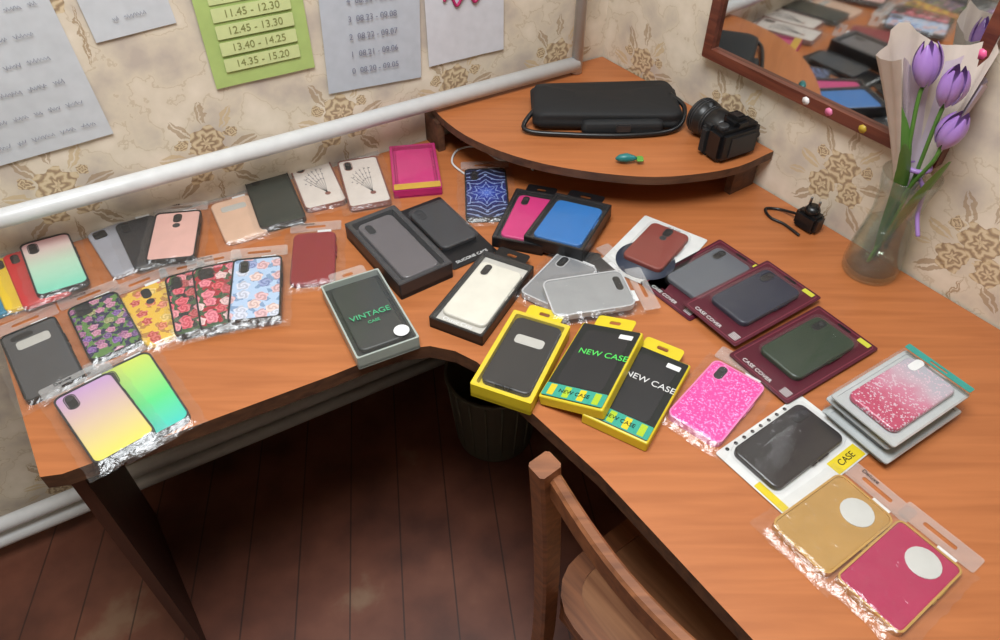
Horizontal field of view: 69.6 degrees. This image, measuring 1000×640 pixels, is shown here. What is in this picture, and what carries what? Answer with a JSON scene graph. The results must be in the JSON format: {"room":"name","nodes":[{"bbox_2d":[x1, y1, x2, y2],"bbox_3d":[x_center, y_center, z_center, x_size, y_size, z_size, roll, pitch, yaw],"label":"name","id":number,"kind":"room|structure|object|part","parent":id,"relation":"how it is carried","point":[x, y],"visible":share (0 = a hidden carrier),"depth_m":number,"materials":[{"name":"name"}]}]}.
{"room":"home office","nodes":[
{"label":"home office","id":0,"kind":"room"},
{"bbox_2d":[0,0,607,516],"bbox_3d":[-0.944,-0.534,0.986,2.700,2.600,0.100,-22,49,-21],"label":"wall","id":1,"kind":"structure","parent":0,"point":[161,102],"depth_m":1.40,"materials":[{"name":"paper"}]},
{"bbox_2d":[0,0,112,165],"bbox_3d":[-0.801,-0.408,1.132,0.249,0.350,0.005,-22,49,-21],"label":"handwritten note","id":2,"kind":"object","parent":1,"relation":"attached to","point":[48,103],"visible":1,"depth_m":1.19,"materials":[{"name":"paper"}]},
{"bbox_2d":[77,0,175,42],"bbox_3d":[-0.618,-0.588,1.106,0.146,0.306,0.006,-22,48,-21],"label":"handwritten note","id":3,"kind":"object","parent":1,"relation":"attached to","point":[106,20],"visible":1,"depth_m":1.19,"materials":[{"name":"paper"}]},
{"bbox_2d":[0,358,445,547],"bbox_3d":[-0.981,0.421,1.733,2.300,0.086,0.036,-22,49,-21],"label":"pipe","id":4,"kind":"object","parent":1,"relation":"attached to","point":[44,514],"visible":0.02,"depth_m":1.83,"materials":[{"name":"white metal"}]},
{"bbox_2d":[192,0,314,88],"bbox_3d":[-0.441,-0.582,1.252,0.196,0.343,0.005,-22,48,-21],"label":"lesson schedule","id":5,"kind":"object","parent":1,"relation":"attached to","point":[245,41],"visible":1,"depth_m":1.31,"materials":[{"name":"green paper"}]},
{"bbox_2d":[207,0,238,5],"bbox_3d":[-0.441,-0.574,1.258,0.141,0.024,0.002,-21,48,-21],"label":"print","id":6,"kind":"object","parent":5,"relation":"on","point":[210,2],"depth_m":1.24},
{"bbox_2d":[210,0,290,22],"bbox_3d":[-0.441,-0.552,1.278,0.141,0.024,0.001,-22,48,-21],"label":"print","id":7,"kind":"object","parent":5,"relation":"on","point":[221,11],"depth_m":1.28},
{"bbox_2d":[215,12,293,39],"bbox_3d":[-0.441,-0.531,1.300,0.141,0.024,0.001,-22,48,-21],"label":"print","id":8,"kind":"object","parent":5,"relation":"on","point":[248,25],"depth_m":1.30},
{"bbox_2d":[219,28,296,56],"bbox_3d":[-0.441,-0.509,1.320,0.141,0.024,0.001,-22,48,-21],"label":"print","id":9,"kind":"object","parent":5,"relation":"on","point":[256,42],"depth_m":1.32},
{"bbox_2d":[224,44,299,71],"bbox_3d":[-0.442,-0.488,1.341,0.141,0.024,0.001,-22,48,-21],"label":"print","id":10,"kind":"object","parent":5,"relation":"attached to","point":[261,57],"depth_m":1.34},
{"bbox_2d":[0,0,587,228],"bbox_3d":[-0.916,-0.761,0.631,2.554,1.740,0.034,-22,49,-21],"label":"pipe","id":11,"kind":"object","parent":1,"relation":"attached to","point":[56,203],"visible":1,"depth_m":1.42,"materials":[{"name":"white metal"}]},
{"bbox_2d":[319,0,420,93],"bbox_3d":[-0.247,-0.611,1.380,0.226,0.352,0.005,-22,49,-21],"label":"printed timetable","id":12,"kind":"object","parent":1,"relation":"attached to","point":[367,43],"visible":1,"depth_m":1.43,"materials":[{"name":"paper"}]},
{"bbox_2d":[425,0,503,66],"bbox_3d":[-0.070,-0.675,1.458,0.182,0.300,0.008,-22,49,-21],"label":"drawing","id":13,"kind":"object","parent":1,"relation":"attached to","point":[456,29],"visible":1,"depth_m":1.52,"materials":[{"name":"paper"}]},
{"bbox_2d":[0,364,626,639],"bbox_3d":[-0.035,1.334,0.976,2.690,0.050,3.328,-26,50,-24],"label":"floor","id":14,"kind":"structure","parent":0,"point":[369,517],"depth_m":1.74,"materials":[{"name":"wood"}]},
{"bbox_2d":[444,361,532,461],"bbox_3d":[-0.015,0.216,1.890,0.252,0.260,0.252,0,45,0],"label":"basket","id":15,"kind":"object","parent":14,"relation":"on","point":[488,431],"visible":0.56,"depth_m":1.83,"materials":[{"name":"grey plastic"}]},
{"bbox_2d":[0,133,999,639],"bbox_3d":[0.270,0.559,1.193,1.385,0.750,2.301,-26,50,-24],"label":"desk","id":16,"kind":"object","parent":14,"relation":"on","point":[704,519],"visible":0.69,"depth_m":1.14,"materials":[{"name":"orange wood"}]},
{"bbox_2d":[0,299,12,318],"bbox_3d":[-0.888,-0.069,1.286,0.115,0.015,0.222,-29,52,-27],"label":"phone case","id":17,"kind":"object","parent":16,"relation":"on","point":[3,313],"visible":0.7,"depth_m":1.23,"materials":[{"name":"blue plastic"}]},
{"bbox_2d":[0,252,24,312],"bbox_3d":[-0.863,-0.079,1.291,0.116,0.018,0.224,-28,51,-26],"label":"phone case","id":18,"kind":"object","parent":16,"relation":"on","point":[10,300],"visible":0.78,"depth_m":1.25,"materials":[{"name":"yellow plastic"}]},
{"bbox_2d":[3,251,71,308],"bbox_3d":[-0.837,-0.088,1.294,0.116,0.018,0.232,-28,51,-25],"label":"phone case","id":19,"kind":"object","parent":16,"relation":"on","point":[15,265],"visible":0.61,"depth_m":1.26,"materials":[{"name":"red plastic"}]},
{"bbox_2d":[0,316,86,404],"bbox_3d":[-0.742,0.054,1.160,0.122,0.016,0.232,-29,52,-26],"label":"phone case","id":20,"kind":"object","parent":16,"relation":"on","point":[39,354],"visible":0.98,"depth_m":1.15,"materials":[{"name":"black plastic"}]},
{"bbox_2d":[20,233,89,298],"bbox_3d":[-0.812,-0.107,1.307,0.120,0.020,0.232,-26,50,-24],"label":"phone case","id":21,"kind":"object","parent":16,"relation":"on","point":[54,266],"visible":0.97,"depth_m":1.29,"materials":[{"name":"multicoloured plastic"}]},
{"bbox_2d":[53,373,155,466],"bbox_3d":[-0.589,0.137,1.062,0.123,0.017,0.220,-35,54,-30],"label":"phone case","id":22,"kind":"object","parent":16,"relation":"on","point":[108,424],"visible":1,"depth_m":1.05,"materials":[{"name":"multicoloured plastic"}]},
{"bbox_2d":[67,291,142,363],"bbox_3d":[-0.669,0.003,1.212,0.120,0.015,0.213,-28,51,-25],"label":"phone case","id":23,"kind":"object","parent":16,"relation":"on","point":[104,327],"visible":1,"depth_m":1.20,"materials":[{"name":"multicoloured plastic"}]},
{"bbox_2d":[88,222,137,278],"bbox_3d":[-0.722,-0.141,1.359,0.111,0.015,0.221,-29,51,-26],"label":"phone case","id":24,"kind":"object","parent":16,"relation":"on","point":[106,242],"visible":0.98,"depth_m":1.34,"materials":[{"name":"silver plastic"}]},
{"bbox_3d":[-0.750,0.351,1.424,0.018,0.722,0.429,-26,50,-24],"label":"panel","id":25,"kind":"part","parent":16,"relation":"part of","materials":[{"name":"brown wood"}]},
{"bbox_2d":[115,214,163,271],"bbox_3d":[-0.677,-0.155,1.367,0.111,0.018,0.221,-25,50,-23],"label":"phone case","id":26,"kind":"object","parent":16,"relation":"on","point":[134,235],"visible":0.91,"depth_m":1.36,"materials":[{"name":"black plastic"}]},
{"bbox_2d":[98,352,190,447],"bbox_3d":[-0.553,0.111,1.103,0.122,0.015,0.234,-30,52,-27],"label":"phone case","id":27,"kind":"object","parent":16,"relation":"on","point":[139,374],"visible":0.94,"depth_m":1.10,"materials":[{"name":"green plastic"}]},
{"bbox_2d":[122,279,176,347],"bbox_3d":[-0.593,-0.020,1.236,0.118,0.015,0.214,-27,51,-25],"label":"phone case","id":28,"kind":"object","parent":16,"relation":"on","point":[148,307],"visible":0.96,"depth_m":1.23,"materials":[{"name":"yellow plastic"}]},
{"bbox_2d":[145,204,202,264],"bbox_3d":[-0.618,-0.167,1.370,0.122,0.017,0.209,-8,45,-8],"label":"phone case","id":29,"kind":"object","parent":16,"relation":"on","point":[174,237],"visible":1,"depth_m":1.35,"materials":[{"name":"pink plastic"}]},
{"bbox_2d":[165,266,204,339],"bbox_3d":[-0.533,-0.040,1.251,0.116,0.015,0.223,-18,47,-17],"label":"phone case","id":30,"kind":"object","parent":16,"relation":"on","point":[180,286],"visible":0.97,"depth_m":1.23,"materials":[{"name":"red plastic"}]},
{"bbox_2d":[192,256,244,333],"bbox_3d":[-0.489,-0.051,1.255,0.116,0.017,0.226,-16,47,-15],"label":"phone case","id":31,"kind":"object","parent":16,"relation":"on","point":[212,283],"visible":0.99,"depth_m":1.24,"materials":[{"name":"multicoloured plastic"}]},
{"bbox_2d":[211,194,267,244],"bbox_3d":[-0.521,-0.207,1.427,0.120,0.015,0.203,-21,48,-20],"label":"phone case","id":32,"kind":"object","parent":16,"relation":"on","point":[236,219],"visible":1,"depth_m":1.41,"materials":[{"name":"beige plastic"}]},
{"bbox_2d":[227,255,282,325],"bbox_3d":[-0.427,-0.063,1.262,0.122,0.017,0.223,-8,45,-8],"label":"phone case","id":33,"kind":"object","parent":16,"relation":"on","point":[255,296],"visible":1,"depth_m":1.25,"materials":[{"name":"blue plastic"}]},
{"bbox_2d":[245,173,305,231],"bbox_3d":[-0.465,-0.256,1.471,0.125,0.015,0.257,-18,47,-17],"label":"phone case","id":34,"kind":"object","parent":16,"relation":"on","point":[275,202],"visible":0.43,"depth_m":1.44,"materials":[{"name":"black plastic"}]},
{"bbox_2d":[290,223,336,287],"bbox_3d":[-0.347,-0.124,1.341,0.118,0.015,0.210,-6,45,-6],"label":"phone case","id":35,"kind":"object","parent":16,"relation":"on","point":[313,262],"visible":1,"depth_m":1.32,"materials":[{"name":"red plastic"}]},
{"bbox_2d":[291,162,346,212],"bbox_3d":[-0.387,-0.294,1.514,0.122,0.015,0.239,-17,47,-16],"label":"phone case","id":36,"kind":"object","parent":16,"relation":"on","point":[319,188],"visible":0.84,"depth_m":1.49,"materials":[{"name":"white plastic"}]},
{"bbox_2d":[337,156,391,210],"bbox_3d":[-0.288,-0.297,1.512,0.122,0.015,0.236,-12,46,-12],"label":"phone case","id":37,"kind":"object","parent":16,"relation":"on","point":[363,180],"visible":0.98,"depth_m":1.50,"materials":[{"name":"white plastic"}]},
{"bbox_2d":[321,268,419,368],"bbox_3d":[-0.227,-0.016,1.223,0.106,0.028,0.220,-20,48,-19],"label":"phone case","id":38,"kind":"object","parent":16,"relation":"on","point":[375,328],"visible":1,"depth_m":1.20,"materials":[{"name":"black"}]},
{"bbox_2d":[323,297,419,368],"bbox_3d":[-0.221,-0.001,1.221,0.106,0.009,0.193,-20,48,-19],"label":"tray","id":39,"kind":"object","parent":38,"relation":"on","point":[365,337],"depth_m":1.18,"materials":[{"name":"white cardboard"}]},
{"bbox_2d":[345,205,452,299],"bbox_3d":[-0.190,-0.131,1.334,0.108,0.035,0.215,-26,50,-24],"label":"phone case","id":40,"kind":"object","parent":16,"relation":"on","point":[408,261],"visible":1,"depth_m":1.31,"materials":[{"name":"black plastic"}]},
{"bbox_2d":[348,237,452,298],"bbox_3d":[-0.190,-0.122,1.342,0.108,0.012,0.215,-26,50,-24],"label":"tray","id":41,"kind":"object","parent":40,"relation":"on","point":[405,292],"depth_m":1.28,"materials":[{"name":"black cardboard"}]},
{"bbox_2d":[389,143,442,198],"bbox_3d":[-0.182,-0.323,1.540,0.100,0.020,0.177,-6,45,-6],"label":"phone case","id":42,"kind":"object","parent":16,"relation":"on","point":[414,167],"visible":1,"depth_m":1.53,"materials":[{"name":"pink plastic"}]},
{"bbox_2d":[394,193,441,197],"bbox_3d":[-0.182,-0.318,1.545,0.100,0.006,0.177,-6,45,-6],"label":"tray","id":43,"kind":"object","parent":42,"relation":"on","point":[396,195],"depth_m":1.48,"materials":[{"name":"pink cardboard"}]},
{"bbox_2d":[401,197,496,269],"bbox_3d":[-0.104,-0.177,1.395,0.098,0.014,0.214,-25,50,-24],"label":"case","id":44,"kind":"object","parent":16,"relation":"on","point":[439,222],"visible":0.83,"depth_m":1.38,"materials":[{"name":"black plastic"}]},
{"bbox_2d":[429,247,533,345],"bbox_3d":[-0.023,-0.052,1.262,0.102,0.024,0.226,20,48,19],"label":"phone case","id":45,"kind":"object","parent":16,"relation":"on","point":[478,302],"visible":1,"depth_m":1.24,"materials":[{"name":"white plastic"}]},
{"bbox_2d":[464,168,509,222],"bbox_3d":[-0.029,-0.268,1.488,0.124,0.015,0.237,-2,45,-2],"label":"phone case","id":46,"kind":"object","parent":16,"relation":"on","point":[486,189],"visible":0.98,"depth_m":1.47,"materials":[{"name":"blue plastic"}]},
{"bbox_2d":[451,146,533,174],"bbox_3d":[-0.017,-0.349,1.578,0.181,0.004,0.123,0,45,0],"label":"charging cable","id":47,"kind":"object","parent":16,"relation":"on","point":[457,150],"visible":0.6,"depth_m":1.58,"materials":[{"name":"white plastic"}]},
{"bbox_2d":[470,305,569,414],"bbox_3d":[0.040,0.053,1.151,0.100,0.030,0.204,17,47,16],"label":"phone case","id":48,"kind":"object","parent":16,"relation":"on","point":[513,374],"visible":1,"depth_m":1.13,"materials":[{"name":"black plastic"}]},
{"bbox_2d":[492,184,559,255],"bbox_3d":[0.060,-0.204,1.417,0.100,0.023,0.197,12,46,12],"label":"phone case","id":49,"kind":"object","parent":16,"relation":"on","point":[524,206],"visible":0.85,"depth_m":1.40,"materials":[{"name":"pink plastic"}]},
{"bbox_2d":[492,244,542,254],"bbox_3d":[0.057,-0.190,1.414,0.100,0.008,0.170,12,46,12],"label":"tray","id":50,"kind":"object","parent":49,"relation":"on","point":[534,249],"depth_m":1.35,"materials":[{"name":"black plastic"}]},
{"bbox_2d":[524,190,611,261],"bbox_3d":[0.137,-0.189,1.385,0.119,0.033,0.184,19,48,18],"label":"phone case","id":51,"kind":"object","parent":49,"relation":"on","point":[573,224],"visible":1,"depth_m":1.36,"materials":[{"name":"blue plastic"}]},
{"bbox_2d":[543,215,610,260],"bbox_3d":[0.131,-0.174,1.383,0.118,0.009,0.157,17,47,20],"label":"tray","id":52,"kind":"object","parent":51,"relation":"on","point":[571,230],"depth_m":1.35,"materials":[{"name":"black plastic"}]},
{"bbox_2d":[521,254,596,309],"bbox_3d":[0.112,-0.075,1.286,0.120,0.015,0.191,26,50,24],"label":"phone case","id":53,"kind":"object","parent":16,"relation":"on","point":[559,266],"visible":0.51,"depth_m":1.29,"materials":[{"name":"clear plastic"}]},
{"bbox_2d":[543,270,638,320],"bbox_3d":[0.163,-0.046,1.240,0.205,0.018,0.125,-9,45,-9],"label":"phone case","id":54,"kind":"object","parent":16,"relation":"on","point":[593,294],"visible":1,"depth_m":1.23,"materials":[{"name":"clear plastic"}]},
{"bbox_2d":[539,315,643,418],"bbox_3d":[0.150,0.066,1.126,0.105,0.043,0.202,20,48,19],"label":"phone case","id":55,"kind":"object","parent":16,"relation":"on","point":[591,372],"visible":1,"depth_m":1.10,"materials":[{"name":"cardboard"}]},
{"bbox_2d":[541,382,607,407],"bbox_3d":[0.110,0.110,1.067,0.098,0.001,0.026,11,44,28],"label":"print","id":56,"kind":"object","parent":55,"relation":"on","point":[572,397],"depth_m":1.06},
{"bbox_2d":[558,330,628,390],"bbox_3d":[0.146,0.061,1.117,0.075,0.001,0.127,11,44,28],"label":"print","id":57,"kind":"object","parent":55,"relation":"on","point":[586,371],"depth_m":1.11},
{"bbox_2d":[424,57,773,194],"bbox_3d":[0.179,-0.386,1.557,0.483,0.088,0.607,-26,50,-24],"label":"corner shelf","id":58,"kind":"object","parent":16,"relation":"on","point":[491,124],"visible":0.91,"depth_m":1.47,"materials":[{"name":"orange wood"}]},
{"bbox_2d":[521,80,686,137],"bbox_3d":[0.218,-0.452,1.526,0.349,0.048,0.185,0,45,0],"label":"case","id":59,"kind":"object","parent":58,"relation":"on","point":[616,109],"visible":1,"depth_m":1.49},
{"bbox_2d":[615,153,643,161],"bbox_3d":[0.253,-0.321,1.410,0.055,0.018,0.028,0,45,0],"label":"fish","id":60,"kind":"object","parent":58,"relation":"on","point":[626,157],"visible":1,"depth_m":1.40},
{"bbox_2d":[686,97,759,162],"bbox_3d":[0.452,-0.393,1.440,0.144,0.086,0.133,-20,48,-20],"label":"camera","id":61,"kind":"object","parent":58,"relation":"on","point":[724,134],"depth_m":1.40,"materials":[{"name":"black plastic"}]},
{"bbox_2d":[583,252,619,272],"bbox_3d":[0.160,-0.091,1.309,0.165,0.015,0.113,-24,49,-22],"label":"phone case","id":62,"kind":"object","parent":16,"relation":"on","point":[601,265],"visible":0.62,"depth_m":1.32,"materials":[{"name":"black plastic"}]},
{"bbox_2d":[582,337,690,450],"bbox_3d":[0.216,0.103,1.105,0.104,0.023,0.200,23,49,22],"label":"phone case","id":63,"kind":"object","parent":16,"relation":"on","point":[655,377],"visible":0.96,"depth_m":1.08,"materials":[{"name":"cardboard"}]},
{"bbox_2d":[598,408,653,439],"bbox_3d":[0.173,0.146,1.048,0.098,0.001,0.026,23,49,22],"label":"print","id":64,"kind":"object","parent":63,"relation":"on","point":[628,424],"depth_m":1.04},
{"bbox_2d":[611,352,676,420],"bbox_3d":[0.214,0.099,1.095,0.075,0.001,0.126,23,49,22],"label":"print","id":65,"kind":"object","parent":63,"relation":"on","point":[649,386],"depth_m":1.09},
{"bbox_2d":[602,216,706,291],"bbox_3d":[0.288,-0.133,1.350,0.135,0.014,0.188,27,51,25],"label":"case","id":66,"kind":"object","parent":16,"relation":"on","point":[651,250],"visible":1,"depth_m":1.34,"materials":[{"name":"brown leather"}]},
{"bbox_2d":[641,240,758,320],"bbox_3d":[0.372,-0.081,1.297,0.213,0.014,0.122,-27,51,-25],"label":"case","id":67,"kind":"object","parent":16,"relation":"on","point":[718,262],"visible":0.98,"depth_m":1.29,"materials":[{"name":"black plastic"}]},
{"bbox_2d":[668,361,763,446],"bbox_3d":[0.336,0.117,1.097,0.124,0.015,0.206,32,53,28],"label":"phone case","id":68,"kind":"object","parent":16,"relation":"on","point":[712,407],"visible":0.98,"depth_m":1.08,"materials":[{"name":"pink plastic"}]},
{"bbox_2d":[683,261,820,345],"bbox_3d":[0.435,-0.038,1.236,0.212,0.014,0.122,-25,50,-23],"label":"case","id":69,"kind":"object","parent":16,"relation":"on","point":[745,305],"visible":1,"depth_m":1.23,"materials":[{"name":"black plastic"}]},
{"bbox_2d":[716,396,869,512],"bbox_3d":[0.421,0.184,1.027,0.188,0.014,0.128,-26,50,-24],"label":"case","id":70,"kind":"object","parent":16,"relation":"on","point":[787,455],"visible":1,"depth_m":1.02,"materials":[{"name":"black plastic"}]},
{"bbox_2d":[764,196,824,235],"bbox_3d":[0.572,-0.218,1.400,0.054,0.067,0.113,-26,50,-24],"label":"adapter","id":71,"kind":"object","parent":16,"relation":"on","point":[809,218],"visible":1,"depth_m":1.39,"materials":[{"name":"black plastic"}]},
{"bbox_3d":[0.565,-0.204,1.419,0.045,0.020,0.098,-26,50,-24],"label":"cord","id":72,"kind":"part","parent":71,"relation":"part of","materials":[{"name":"black plastic"}]},
{"bbox_2d":[730,306,877,403],"bbox_3d":[0.492,0.046,1.162,0.215,0.014,0.122,-24,49,-22],"label":"case","id":73,"kind":"object","parent":16,"relation":"on","point":[792,359],"visible":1,"depth_m":1.16,"materials":[{"name":"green plastic"}]},
{"bbox_2d":[772,469,892,576],"bbox_3d":[0.446,0.262,0.950,0.200,0.015,0.125,-25,50,-23],"label":"phone case","id":74,"kind":"object","parent":16,"relation":"on","point":[836,521],"visible":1,"depth_m":0.94,"materials":[{"name":"gold metal"}]},
{"bbox_2d":[822,344,974,463],"bbox_3d":[0.583,0.121,1.060,0.183,0.060,0.119,-24,49,-22],"label":"boxes","id":75,"kind":"object","parent":16,"relation":"on","point":[891,408],"visible":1,"depth_m":1.04,"materials":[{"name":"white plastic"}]},
{"bbox_2d":[835,520,961,636],"bbox_3d":[0.505,0.311,0.899,0.198,0.015,0.125,-27,50,-25],"label":"phone case","id":76,"kind":"object","parent":16,"relation":"on","point":[896,578],"visible":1,"depth_m":0.89,"materials":[{"name":"pink plastic"}]},
{"bbox_3d":[0.675,-0.165,1.248,0.098,0.205,0.098,0,45,0],"label":"flower vase","id":77,"kind":"object","parent":16,"relation":"on","visible":0},
{"bbox_2d":[866,22,999,262],"bbox_3d":[0.629,-0.254,1.159,0.167,0.418,0.112,13,46,12],"label":"tulip bouquet","id":78,"kind":"object","parent":77,"relation":"in","point":[930,88],"visible":1,"depth_m":1.07,"materials":[{"name":"purple plant"}]},
{"bbox_3d":[0.653,-0.226,1.186,0.056,0.341,0.017,-6,45,-6],"label":"stem","id":79,"kind":"part","parent":78,"relation":"part of","materials":[{"name":"green plant"}]},
{"bbox_3d":[0.664,-0.211,1.181,0.032,0.326,0.038,0,44,0],"label":"stem","id":80,"kind":"part","parent":78,"relation":"part of","materials":[{"name":"green plant"}]},
{"bbox_3d":[0.669,-0.185,1.198,0.006,0.265,0.058,4,45,4],"label":"stem","id":81,"kind":"part","parent":78,"relation":"part of","materials":[{"name":"green plant"}]},
{"bbox_2d":[529,451,737,639],"bbox_3d":[0.334,0.505,1.178,0.459,0.854,0.420,-28,51,-25],"label":"wooden chair","id":82,"kind":"object","parent":14,"relation":"on","point":[620,587],"visible":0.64,"depth_m":1.15,"materials":[{"name":"brown wood"}]},
{"bbox_3d":[0.065,0.480,1.203,0.067,0.854,0.030,-28,51,-25],"label":"post","id":83,"kind":"part","parent":82,"relation":"part of","materials":[{"name":"brown wood"}]},
{"bbox_3d":[0.354,0.481,1.175,0.410,0.026,0.420,-28,51,-25],"label":"seat frame","id":84,"kind":"part","parent":82,"relation":"part of","materials":[{"name":"brown wood"}]},
{"bbox_3d":[0.168,0.314,0.815,0.043,0.040,0.384,-28,51,-25],"label":"rail","id":85,"kind":"part","parent":82,"relation":"part of","materials":[{"name":"brown wood"}]},
{"bbox_3d":[0.354,0.478,1.172,0.360,0.012,0.370,-28,51,-25],"label":"seat panel","id":86,"kind":"part","parent":82,"relation":"part of","materials":[{"name":"brown wood"}]},
{"bbox_2d":[603,0,999,329],"bbox_3d":[1.176,-0.104,0.548,0.101,2.600,3.100,-26,50,-24],"label":"wall","id":87,"kind":"structure","parent":0,"point":[956,253],"depth_m":1.34,"materials":[{"name":"paper"}]},
{"bbox_2d":[702,0,999,168],"bbox_3d":[0.567,-0.618,1.110,0.023,0.620,0.515,-26,50,-24],"label":"wall mirror","id":88,"kind":"object","parent":87,"relation":"attached to","point":[818,55],"visible":0.62,"depth_m":1.25,"materials":[{"name":"brown wood"}]}
]}

